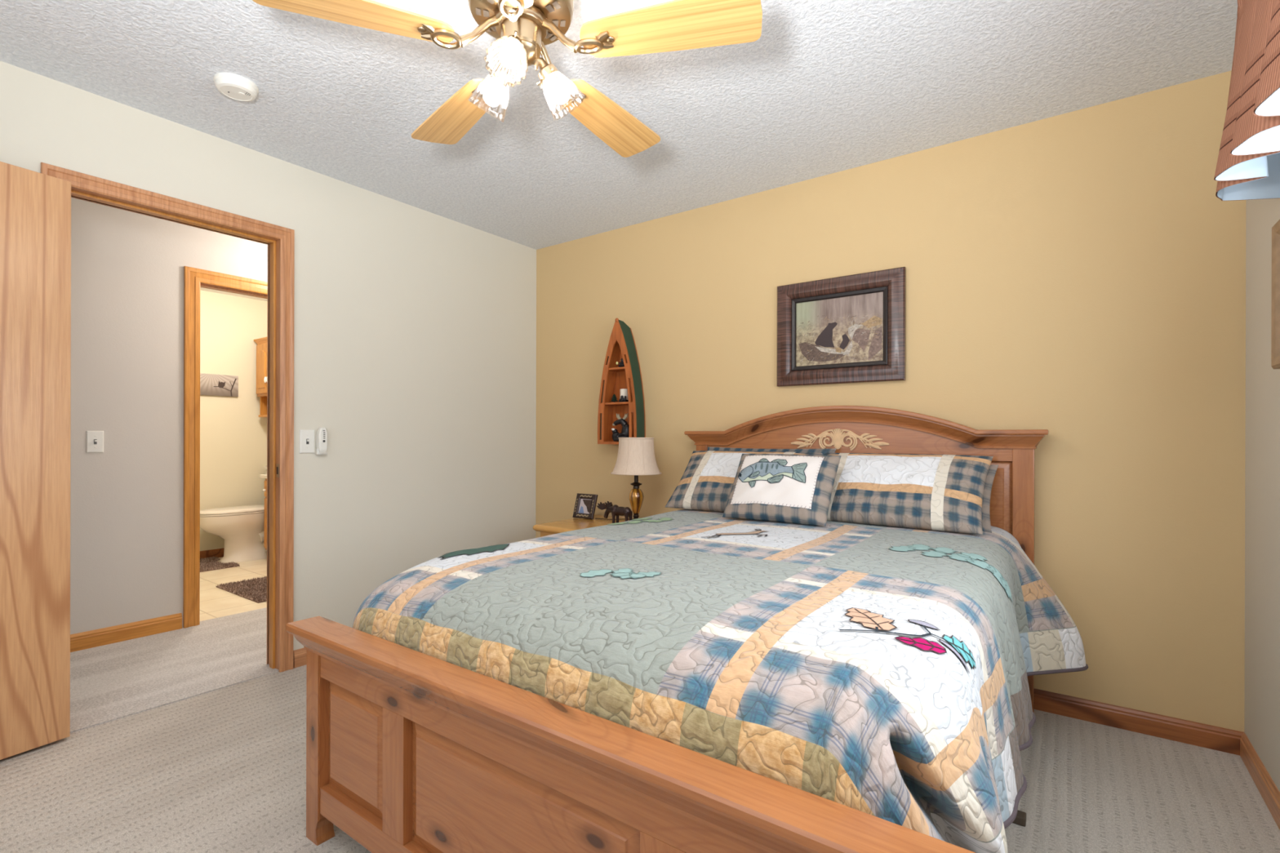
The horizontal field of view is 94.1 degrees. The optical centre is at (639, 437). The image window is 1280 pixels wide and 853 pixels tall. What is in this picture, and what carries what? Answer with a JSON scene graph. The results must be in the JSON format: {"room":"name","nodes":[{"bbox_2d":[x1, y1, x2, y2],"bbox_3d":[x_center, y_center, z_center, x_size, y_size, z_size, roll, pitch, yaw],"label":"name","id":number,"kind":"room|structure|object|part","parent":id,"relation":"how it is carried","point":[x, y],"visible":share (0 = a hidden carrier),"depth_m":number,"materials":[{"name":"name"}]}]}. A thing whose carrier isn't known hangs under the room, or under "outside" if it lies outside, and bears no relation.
{"room":"bedroom","nodes":[
{"label":"bedroom","id":0,"kind":"room"},
{"bbox_2d":[70,197,267,634],"bbox_3d":[-2.429,-0.082,3.881,0.120,2.490,4.900,0,0,36],"label":"wall","id":1,"kind":"structure","parent":0,"point":[126,499],"depth_m":3.27,"materials":[{"name":"paint"}]},
{"bbox_2d":[85,431,103,453],"bbox_3d":[-2.876,0.023,3.146,0.019,0.115,0.070,0,0,36],"label":"light switch","id":2,"kind":"object","parent":1,"relation":"attached to","point":[95,439],"visible":1,"depth_m":3.15,"materials":[{"name":"white plastic"}]},
{"bbox_2d":[70,613,182,652],"bbox_3d":[-3.208,1.065,2.697,0.013,0.095,1.873,0,0,36],"label":"baseboard","id":3,"kind":"structure","parent":1,"relation":"attached to","point":[113,634],"depth_m":3.24,"materials":[{"name":"brown wood"}]},
{"bbox_2d":[182,266,267,628],"bbox_3d":[-2.437,0.059,3.870,0.156,2.109,0.913,0,0,36],"label":"trim","id":4,"kind":"structure","parent":1,"relation":"attached to","point":[194,278],"depth_m":3.49,"materials":[{"name":"brown wood"}]},
{"bbox_3d":[-2.493,0.068,3.911,0.018,2.091,0.877,0,0,36],"label":"casing","id":5,"kind":"part","parent":4,"relation":"part of","materials":[{"name":"brown wood"}]},
{"bbox_2d":[200,289,267,551],"bbox_3d":[-4.371,-0.087,4.917,0.100,2.490,2.900,0,0,36],"label":"wall","id":6,"kind":"structure","parent":0,"point":[233,436],"depth_m":5.57,"materials":[{"name":"paint"}]},
{"bbox_2d":[200,547,224,559],"bbox_3d":[-4.328,1.067,4.884,0.013,0.082,2.700,0,0,36],"label":"baseboard","id":7,"kind":"structure","parent":6,"relation":"attached to","point":[219,553],"depth_m":5.45,"materials":[{"name":"brown wood"}]},
{"bbox_2d":[200,373,238,396],"bbox_3d":[-3.880,-0.481,5.488,0.020,0.196,0.310,0,0,36],"label":"print","id":8,"kind":"object","parent":6,"relation":"attached to","point":[211,384],"visible":0.84,"depth_m":5.48},
{"bbox_2d":[0,60,536,650],"bbox_3d":[-1.828,-0.079,2.784,0.120,2.490,3.810,0,0,36],"label":"wall","id":9,"kind":"structure","parent":0,"point":[415,328],"depth_m":3.21,"materials":[{"name":"beige paint"}]},
{"bbox_2d":[0,161,71,759],"bbox_3d":[-2.265,0.080,1.856,0.106,2.046,0.761,0,0,26],"label":"door","id":10,"kind":"structure","parent":9,"relation":"in","point":[35,207],"depth_m":2.11,"materials":[{"name":"brown wood"}]},
{"bbox_2d":[40,162,294,672],"bbox_3d":[-1.987,0.056,2.566,0.156,2.118,0.872,0,0,36],"label":"trim","id":11,"kind":"structure","parent":9,"relation":"attached to","point":[280,241],"depth_m":2.85,"materials":[{"name":"brown wood"}]},
{"bbox_3d":[-1.734,0.158,2.852,0.034,0.065,0.003,0,0,36],"label":"strike plate","id":12,"kind":"part","parent":11,"relation":"part of","materials":[{"name":"gold metal"}]},
{"bbox_2d":[293,648,306,667],"bbox_3d":[-1.203,1.076,3.538,0.013,0.082,1.613,0,0,36],"label":"baseboard","id":13,"kind":"structure","parent":9,"relation":"attached to","point":[300,655],"depth_m":2.90,"materials":[{"name":"brown wood"}]},
{"bbox_2d":[299,430,314,453],"bbox_3d":[-1.635,0.020,2.932,0.019,0.115,0.070,0,0,36],"label":"light switch","id":14,"kind":"object","parent":9,"relation":"attached to","point":[306,437],"visible":1,"depth_m":2.93,"materials":[{"name":"white plastic"}]},
{"bbox_2d":[315,427,327,454],"bbox_3d":[-1.589,0.019,2.979,0.038,0.135,0.050,0,0,36],"label":"remote","id":15,"kind":"object","parent":9,"relation":"attached to","point":[322,433],"visible":1,"depth_m":2.96,"materials":[{"name":"white plastic"}]},
{"bbox_2d":[0,0,1237,301],"bbox_3d":[-1.392,-1.373,3.131,7.173,0.100,4.900,0,0,36],"label":"ceiling","id":16,"kind":"structure","parent":0,"point":[825,87],"depth_m":2.23,"materials":[{"name":"white paint"}]},
{"bbox_2d":[213,72,258,101],"bbox_3d":[-1.510,-1.304,2.229,0.140,0.038,0.140,0,0,36],"label":"smoke detector","id":17,"kind":"object","parent":16,"relation":"attached to","point":[234,86],"visible":1,"depth_m":2.20,"materials":[{"name":"white plastic"}]},
{"bbox_2d":[252,0,762,157],"bbox_3d":[-0.322,-1.123,1.706,1.288,0.395,1.257,0,0,36],"label":"ceiling fan","id":18,"kind":"object","parent":16,"relation":"hanging from","point":[523,28],"visible":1,"depth_m":1.62,"materials":[{"name":"yellow wood"}]},
{"bbox_3d":[-0.724,-1.083,1.513,0.485,0.006,0.168,0,9,-22],"label":"blade","id":19,"kind":"part","parent":18,"relation":"part of","materials":[{"name":"brown wood"}]},
{"bbox_3d":[-0.606,-1.083,1.994,0.168,0.006,0.485,-12,8,-40],"label":"blade","id":20,"kind":"part","parent":18,"relation":"part of","materials":[{"name":"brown wood"}]},
{"bbox_3d":[-0.437,-0.990,1.741,0.127,0.129,0.112,0,0,36],"label":"lamp shade","id":21,"kind":"part","parent":18,"relation":"part of","materials":[{"name":"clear glass"}]},
{"bbox_3d":[-0.424,-1.006,1.733,0.068,0.074,0.050,0,0,36],"label":"bulb","id":22,"kind":"part","parent":18,"relation":"part of","materials":[{"name":"white glass"}]},
{"bbox_3d":[-0.339,-0.990,1.543,0.115,0.130,0.122,0,0,36],"label":"lamp shade","id":23,"kind":"part","parent":18,"relation":"part of","materials":[{"name":"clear glass"}]},
{"bbox_3d":[-0.340,-1.006,1.562,0.054,0.074,0.063,0,0,36],"label":"bulb","id":24,"kind":"part","parent":18,"relation":"part of","materials":[{"name":"white glass"}]},
{"bbox_3d":[-0.303,-1.082,1.252,0.168,0.006,0.485,10,-1,-4],"label":"blade","id":25,"kind":"part","parent":18,"relation":"part of","materials":[{"name":"brown wood"}]},
{"bbox_3d":[-0.285,-1.062,1.635,0.012,0.109,0.011,0,0,36],"label":"pull chain","id":26,"kind":"part","parent":18,"relation":"part of","materials":[{"name":"gold metal"}]},
{"bbox_3d":[-0.279,-1.055,1.697,0.012,0.124,0.011,0,0,36],"label":"pull chain","id":27,"kind":"part","parent":18,"relation":"part of","materials":[{"name":"gold metal"}]},
{"bbox_3d":[-0.234,-1.005,1.719,0.052,0.074,0.064,0,0,36],"label":"bulb","id":28,"kind":"part","parent":18,"relation":"part of","materials":[{"name":"white glass"}]},
{"bbox_3d":[-0.217,-0.990,1.725,0.113,0.129,0.124,0,0,36],"label":"lamp shade","id":29,"kind":"part","parent":18,"relation":"part of","materials":[{"name":"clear glass"}]},
{"bbox_3d":[-0.112,-1.081,2.031,0.168,0.006,0.485,-11,-6,31],"label":"blade","id":30,"kind":"part","parent":18,"relation":"part of","materials":[{"name":"brown wood"}]},
{"bbox_3d":[0.076,-1.081,1.572,0.485,0.006,0.168,0,-9,14],"label":"blade","id":31,"kind":"part","parent":18,"relation":"part of","materials":[{"name":"yellow wood"}]},
{"bbox_2d":[628,488,644,513],"bbox_3d":[-0.022,0.361,3.389,0.086,0.142,0.086,0,0,36],"label":"lamp base","id":32,"kind":"object","parent":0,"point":[636,496],"depth_m":3.36,"materials":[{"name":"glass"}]},
{"bbox_2d":[0,556,1279,852],"bbox_3d":[-1.399,1.164,3.132,7.173,0.106,4.900,0,0,36],"label":"floor","id":33,"kind":"structure","parent":0,"point":[224,770],"depth_m":1.99,"materials":[{"name":"carpet"}]},
{"bbox_2d":[200,555,239,572],"bbox_3d":[-3.756,1.095,5.165,0.576,0.026,0.330,0,0,36],"label":"rug","id":34,"kind":"object","parent":33,"relation":"on","point":[210,563],"visible":0.64,"depth_m":5.11,"materials":[{"name":"brown fabric"}]},
{"bbox_2d":[200,466,266,563],"bbox_3d":[-3.566,0.691,5.460,0.420,0.833,0.850,0,0,36],"label":"toilet","id":35,"kind":"object","parent":33,"relation":"on","point":[242,528],"visible":0.59,"depth_m":5.29,"materials":[{"name":"white ceramic"}]},
{"bbox_3d":[-3.638,0.670,5.360,0.384,0.012,0.604,0,0,36],"label":"seat","id":36,"kind":"part","parent":35,"relation":"part of","materials":[{"name":"white ceramic"}]},
{"bbox_3d":[-3.638,0.648,5.360,0.384,0.026,0.604,0,0,36],"label":"lid","id":37,"kind":"part","parent":35,"relation":"part of","materials":[{"name":"white ceramic"}]},
{"bbox_3d":[-3.631,0.893,5.370,0.380,0.430,0.625,0,0,36],"label":"bowl","id":38,"kind":"part","parent":35,"relation":"part of","materials":[{"name":"white ceramic"}]},
{"bbox_2d":[215,575,266,603],"bbox_3d":[-2.685,1.098,4.438,0.746,0.026,0.600,0,0,36],"label":"bath rug","id":39,"kind":"object","parent":33,"relation":"on","point":[255,589],"visible":0.3,"depth_m":4.32,"materials":[{"name":"brown fabric"}]},
{"bbox_2d":[259,474,266,550],"bbox_3d":[-2.927,0.722,5.255,0.935,0.776,0.449,0,0,36],"label":"vanity","id":40,"kind":"object","parent":33,"relation":"on","point":[261,476],"visible":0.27,"depth_m":5.31,"materials":[{"name":"brown wood"}]},
{"bbox_2d":[259,474,266,478],"bbox_3d":[-2.921,0.350,5.262,0.935,0.033,0.432,0,0,36],"label":"countertop","id":41,"kind":"structure","parent":40,"relation":"on","point":[261,476],"depth_m":5.32,"materials":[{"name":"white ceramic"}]},
{"bbox_3d":[-3.199,0.456,5.223,0.400,0.140,0.017,0,0,36],"label":"drawer","id":42,"kind":"part","parent":40,"relation":"part of","materials":[{"name":"brown wood"}]},
{"bbox_3d":[-3.200,0.766,5.224,0.400,0.440,0.017,0,0,36],"label":"door","id":43,"kind":"part","parent":40,"relation":"part of","materials":[{"name":"brown wood"}]},
{"bbox_2d":[532,515,633,537],"bbox_3d":[-0.195,0.810,3.435,0.671,0.620,0.566,0,0,36],"label":"nightstand","id":44,"kind":"object","parent":33,"relation":"on","point":[545,529],"visible":0.09,"depth_m":3.42,"materials":[{"name":"brown wood"}]},
{"bbox_2d":[572,493,597,519],"bbox_3d":[-0.328,0.423,3.682,0.156,0.149,0.105,0,0,36],"label":"photo frame","id":45,"kind":"object","parent":44,"relation":"on","point":[585,504],"visible":1,"depth_m":3.66,"materials":[{"name":"brown wood"}]},
{"bbox_2d":[577,498,591,514],"bbox_3d":[-0.337,0.424,3.669,0.092,0.088,0.028,0,0,32],"label":"photo","id":46,"kind":"object","parent":45,"relation":"attached to","point":[584,505],"depth_m":3.67},
{"bbox_2d":[596,501,632,523],"bbox_3d":[-0.140,0.432,3.351,0.216,0.132,0.072,0,0,36],"label":"figurine","id":47,"kind":"object","parent":44,"relation":"on","point":[617,511],"visible":0.89,"depth_m":3.33,"materials":[{"name":"brown wood"}]},
{"bbox_2d":[610,437,662,519],"bbox_3d":[-0.021,0.249,3.389,0.291,0.499,0.291,0,0,36],"label":"table lamp","id":48,"kind":"object","parent":44,"relation":"on","point":[636,456],"visible":0.92,"depth_m":3.30,"materials":[{"name":"beige fabric"}]},
{"bbox_3d":[-0.021,0.104,3.389,0.284,0.203,0.284,0,0,36],"label":"lamp shade","id":49,"kind":"part","parent":48,"relation":"part of","materials":[{"name":"beige fabric"}]},
{"bbox_3d":[-0.021,0.003,3.389,0.206,0.007,0.206,0,0,36],"label":"shade trim","id":50,"kind":"part","parent":48,"relation":"part of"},
{"bbox_3d":[-0.021,0.203,3.389,0.291,0.007,0.291,0,0,36],"label":"shade trim","id":51,"kind":"part","parent":48,"relation":"part of","materials":[{"name":"beige fabric"}]},
{"bbox_2d":[285,405,1048,852],"bbox_3d":[0.336,0.485,2.040,1.700,1.274,2.174,0,0,36],"label":"bed","id":52,"kind":"object","parent":33,"relation":"on","point":[408,750],"visible":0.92,"depth_m":1.28,"materials":[{"name":"brown wood"}]},
{"bbox_3d":[-0.893,0.853,1.668,0.072,0.532,0.048,0,0,36],"label":"post","id":53,"kind":"part","parent":52,"relation":"part of","materials":[{"name":"brown wood"}]},
{"bbox_3d":[-0.740,0.808,1.556,0.307,0.303,0.021,0,0,36],"label":"panel","id":54,"kind":"part","parent":52,"relation":"part of","materials":[{"name":"brown wood"}]},
{"bbox_3d":[-0.267,0.809,1.213,0.686,0.303,0.021,0,0,36],"label":"panel","id":55,"kind":"part","parent":52,"relation":"part of","materials":[{"name":"brown wood"}]},
{"bbox_3d":[-0.267,0.810,1.213,1.476,0.444,0.038,0,0,36],"label":"footboard","id":56,"kind":"part","parent":52,"relation":"part of","materials":[{"name":"brown wood"}]},
{"bbox_3d":[-0.276,0.558,1.200,1.694,0.076,0.089,0,0,36],"label":"crown moulding","id":57,"kind":"part","parent":52,"relation":"part of","materials":[{"name":"brown wood"}]},
{"bbox_3d":[0.355,0.579,3.327,0.067,1.085,0.059,0,0,36],"label":"post","id":58,"kind":"part","parent":52,"relation":"part of","materials":[{"name":"brown wood"}]},
{"bbox_3d":[0.960,0.364,2.876,1.441,0.918,0.030,0,0,36],"label":"headboard","id":59,"kind":"part","parent":52,"relation":"part of","materials":[{"name":"brown wood"}]},
{"bbox_3d":[0.954,-0.053,2.865,1.669,0.196,0.106,0,0,36],"label":"crown moulding","id":60,"kind":"part","parent":52,"relation":"part of","materials":[{"name":"brown wood"}]},
{"bbox_3d":[1.416,0.401,2.550,0.304,0.607,0.023,0,0,36],"label":"panel","id":61,"kind":"part","parent":52,"relation":"part of","materials":[{"name":"brown wood"}]},
{"bbox_3d":[1.573,0.582,2.444,0.075,1.085,0.059,0,0,36],"label":"post","id":62,"kind":"part","parent":52,"relation":"part of","materials":[{"name":"brown wood"}]},
{"bbox_2d":[535,70,1245,732],"bbox_3d":[0.790,-0.073,3.166,3.673,2.490,0.120,0,0,36],"label":"wall","id":63,"kind":"structure","parent":0,"point":[1077,276],"depth_m":2.44,"materials":[{"name":"yellow paint"}]},
{"bbox_2d":[597,317,645,444],"bbox_3d":[-0.110,-0.342,3.662,0.296,0.768,0.128,0,0,36],"label":"shelf","id":64,"kind":"object","parent":63,"relation":"attached to","point":[621,344],"visible":0.95,"depth_m":3.65,"materials":[{"name":"green paint"}]},
{"bbox_2d":[610,393,617,402],"bbox_3d":[-0.159,-0.244,3.687,0.049,0.057,0.050,0,0,36],"label":"tree figurine","id":65,"kind":"object","parent":64,"relation":"on","point":[614,398],"visible":0.91,"depth_m":3.68,"materials":[{"name":"green plastic"}]},
{"bbox_2d":[611,413,629,441],"bbox_3d":[-0.116,-0.061,3.650,0.134,0.174,0.069,0,0,25],"label":"figurine","id":66,"kind":"object","parent":64,"relation":"on","point":[624,433],"visible":0.8,"depth_m":3.63,"materials":[{"name":"black plastic"}]},
{"bbox_2d":[616,358,624,367],"bbox_3d":[-0.113,-0.458,3.637,0.046,0.058,0.058,0,0,36],"label":"bear figurine","id":67,"kind":"object","parent":64,"relation":"on","point":[621,363],"visible":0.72,"depth_m":3.64,"materials":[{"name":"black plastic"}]},
{"bbox_2d":[618,395,628,402],"bbox_3d":[-0.096,-0.235,3.644,0.073,0.041,0.076,0,0,36],"label":"candle holder","id":68,"kind":"object","parent":64,"relation":"on","point":[621,399],"visible":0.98,"depth_m":3.61,"materials":[{"name":"black plastic"}]},
{"bbox_2d":[619,388,628,399],"bbox_3d":[-0.096,-0.265,3.648,0.054,0.070,0.054,0,0,36],"label":"pillar candle","id":69,"kind":"object","parent":68,"relation":"on","point":[624,392],"visible":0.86,"depth_m":3.62,"materials":[{"name":"beige wax"}]},
{"bbox_2d":[777,266,906,386],"bbox_3d":[0.972,-0.528,2.935,0.624,0.523,0.034,0,0,36],"label":"framed picture","id":70,"kind":"object","parent":63,"relation":"attached to","point":[847,329],"visible":1,"depth_m":2.92,"materials":[{"name":"brown wood"}]},
{"bbox_2d":[795,291,883,366],"bbox_3d":[0.979,-0.528,2.943,0.434,0.331,0.002,0,0,36],"label":"print","id":71,"kind":"object","parent":70,"relation":"attached to","point":[841,329],"depth_m":2.93,"materials":[{"name":"paper"}]},
{"bbox_2d":[1034,688,1243,755],"bbox_3d":[0.700,1.081,3.148,3.553,0.082,0.013,0,0,36],"label":"baseboard","id":72,"kind":"structure","parent":63,"relation":"attached to","point":[1193,733],"depth_m":2.27,"materials":[{"name":"brown wood"}]},
{"bbox_2d":[1244,198,1279,791],"bbox_3d":[1.147,-0.070,0.630,0.120,2.490,3.810,0,0,36],"label":"wall","id":73,"kind":"structure","parent":0,"point":[1262,451],"depth_m":1.93,"materials":[{"name":"paint"}]},
{"bbox_2d":[1213,0,1279,200],"bbox_3d":[1.180,-0.939,0.949,0.201,0.564,1.816,0,0,36],"label":"window blind","id":74,"kind":"object","parent":73,"relation":"attached to","point":[1248,164],"visible":1,"depth_m":1.39,"materials":[{"name":"wood"}]},
{"bbox_2d":[1240,732,1279,830],"bbox_3d":[1.090,1.083,0.669,0.013,0.082,3.570,0,0,36],"label":"baseboard","id":75,"kind":"structure","parent":73,"relation":"attached to","point":[1268,791],"depth_m":1.88,"materials":[{"name":"brown wood"}]},
{"bbox_2d":[1271,219,1279,368],"bbox_3d":[1.732,-0.409,1.564,0.026,0.420,0.420,0,0,36],"label":"framed picture","id":76,"kind":"object","parent":73,"relation":"attached to","point":[1275,308],"visible":1,"depth_m":1.71},
{"bbox_3d":[-2.671,-0.083,5.414,2.070,2.490,0.100,0,0,36],"label":"wall","id":77,"kind":"structure","parent":0,"visible":0},
{"bbox_2d":[253,337,266,417],"bbox_3d":[-3.364,-0.507,5.639,0.608,0.855,0.339,0,0,36],"label":"upper cabinet","id":78,"kind":"object","parent":77,"relation":"attached to","point":[261,347],"visible":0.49,"depth_m":5.61,"materials":[{"name":"brown wood"}]},
{"bbox_3d":[-3.357,-0.912,5.647,0.608,0.045,0.319,0,0,36],"label":"cornice","id":79,"kind":"part","parent":78,"relation":"part of","materials":[{"name":"brown wood"}]},
{"bbox_3d":[-3.549,-0.645,5.606,0.250,0.460,0.019,0,0,36],"label":"door","id":80,"kind":"part","parent":78,"relation":"part of","materials":[{"name":"brown wood"}]},
{"bbox_3d":[-3.556,-0.640,5.596,0.160,0.360,0.007,0,0,36],"label":"arched panel","id":81,"kind":"part","parent":78,"relation":"part of","materials":[{"name":"brown wood"}]},
{"bbox_3d":[0.366,0.579,2.083,1.390,0.345,1.930,0,0,36],"label":"mattress","id":82,"kind":"object","parent":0,"visible":0},
{"bbox_2d":[352,509,1088,852],"bbox_3d":[0.392,0.640,2.021,1.839,0.564,2.012,0,0,36],"label":"quilt","id":83,"kind":"object","parent":82,"relation":"on","point":[882,672],"visible":0.88,"depth_m":1.29,"materials":[{"name":"multicoloured fabric"}]},
{"bbox_2d":[665,450,822,511],"bbox_3d":[0.500,0.215,2.939,0.720,0.292,0.292,0,0,36],"label":"pillow sham","id":84,"kind":"object","parent":83,"relation":"on","point":[707,481],"visible":0.46,"depth_m":2.97,"materials":[{"name":"multicoloured fabric"}]},
{"bbox_2d":[706,446,836,454],"bbox_3d":[0.603,0.205,2.970,0.700,0.309,0.176,0,0,36],"label":"pillow","id":85,"kind":"object","parent":83,"relation":"on","point":[709,448],"visible":0.17,"depth_m":2.98,"materials":[{"name":"fabric"}]},
{"bbox_2d":[722,453,840,526],"bbox_3d":[0.619,0.219,2.627,0.470,0.287,0.227,0,0,36],"label":"pillow","id":86,"kind":"object","parent":83,"relation":"on","point":[797,489],"visible":1,"depth_m":2.56,"materials":[{"name":"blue fabric"}]},
{"bbox_2d":[822,453,993,534],"bbox_3d":[1.069,0.217,2.534,0.727,0.292,0.302,0,0,36],"label":"pillow sham","id":87,"kind":"object","parent":83,"relation":"on","point":[935,492],"visible":0.82,"depth_m":2.42,"materials":[{"name":"multicoloured fabric"}]},
{"bbox_2d":[982,464,998,533],"bbox_3d":[1.133,0.232,2.578,0.709,0.278,0.166,0,0,36],"label":"pillow","id":88,"kind":"object","parent":83,"relation":"on","point":[986,526],"visible":0.11,"depth_m":2.37,"materials":[{"name":"beige fabric"}]}
]}

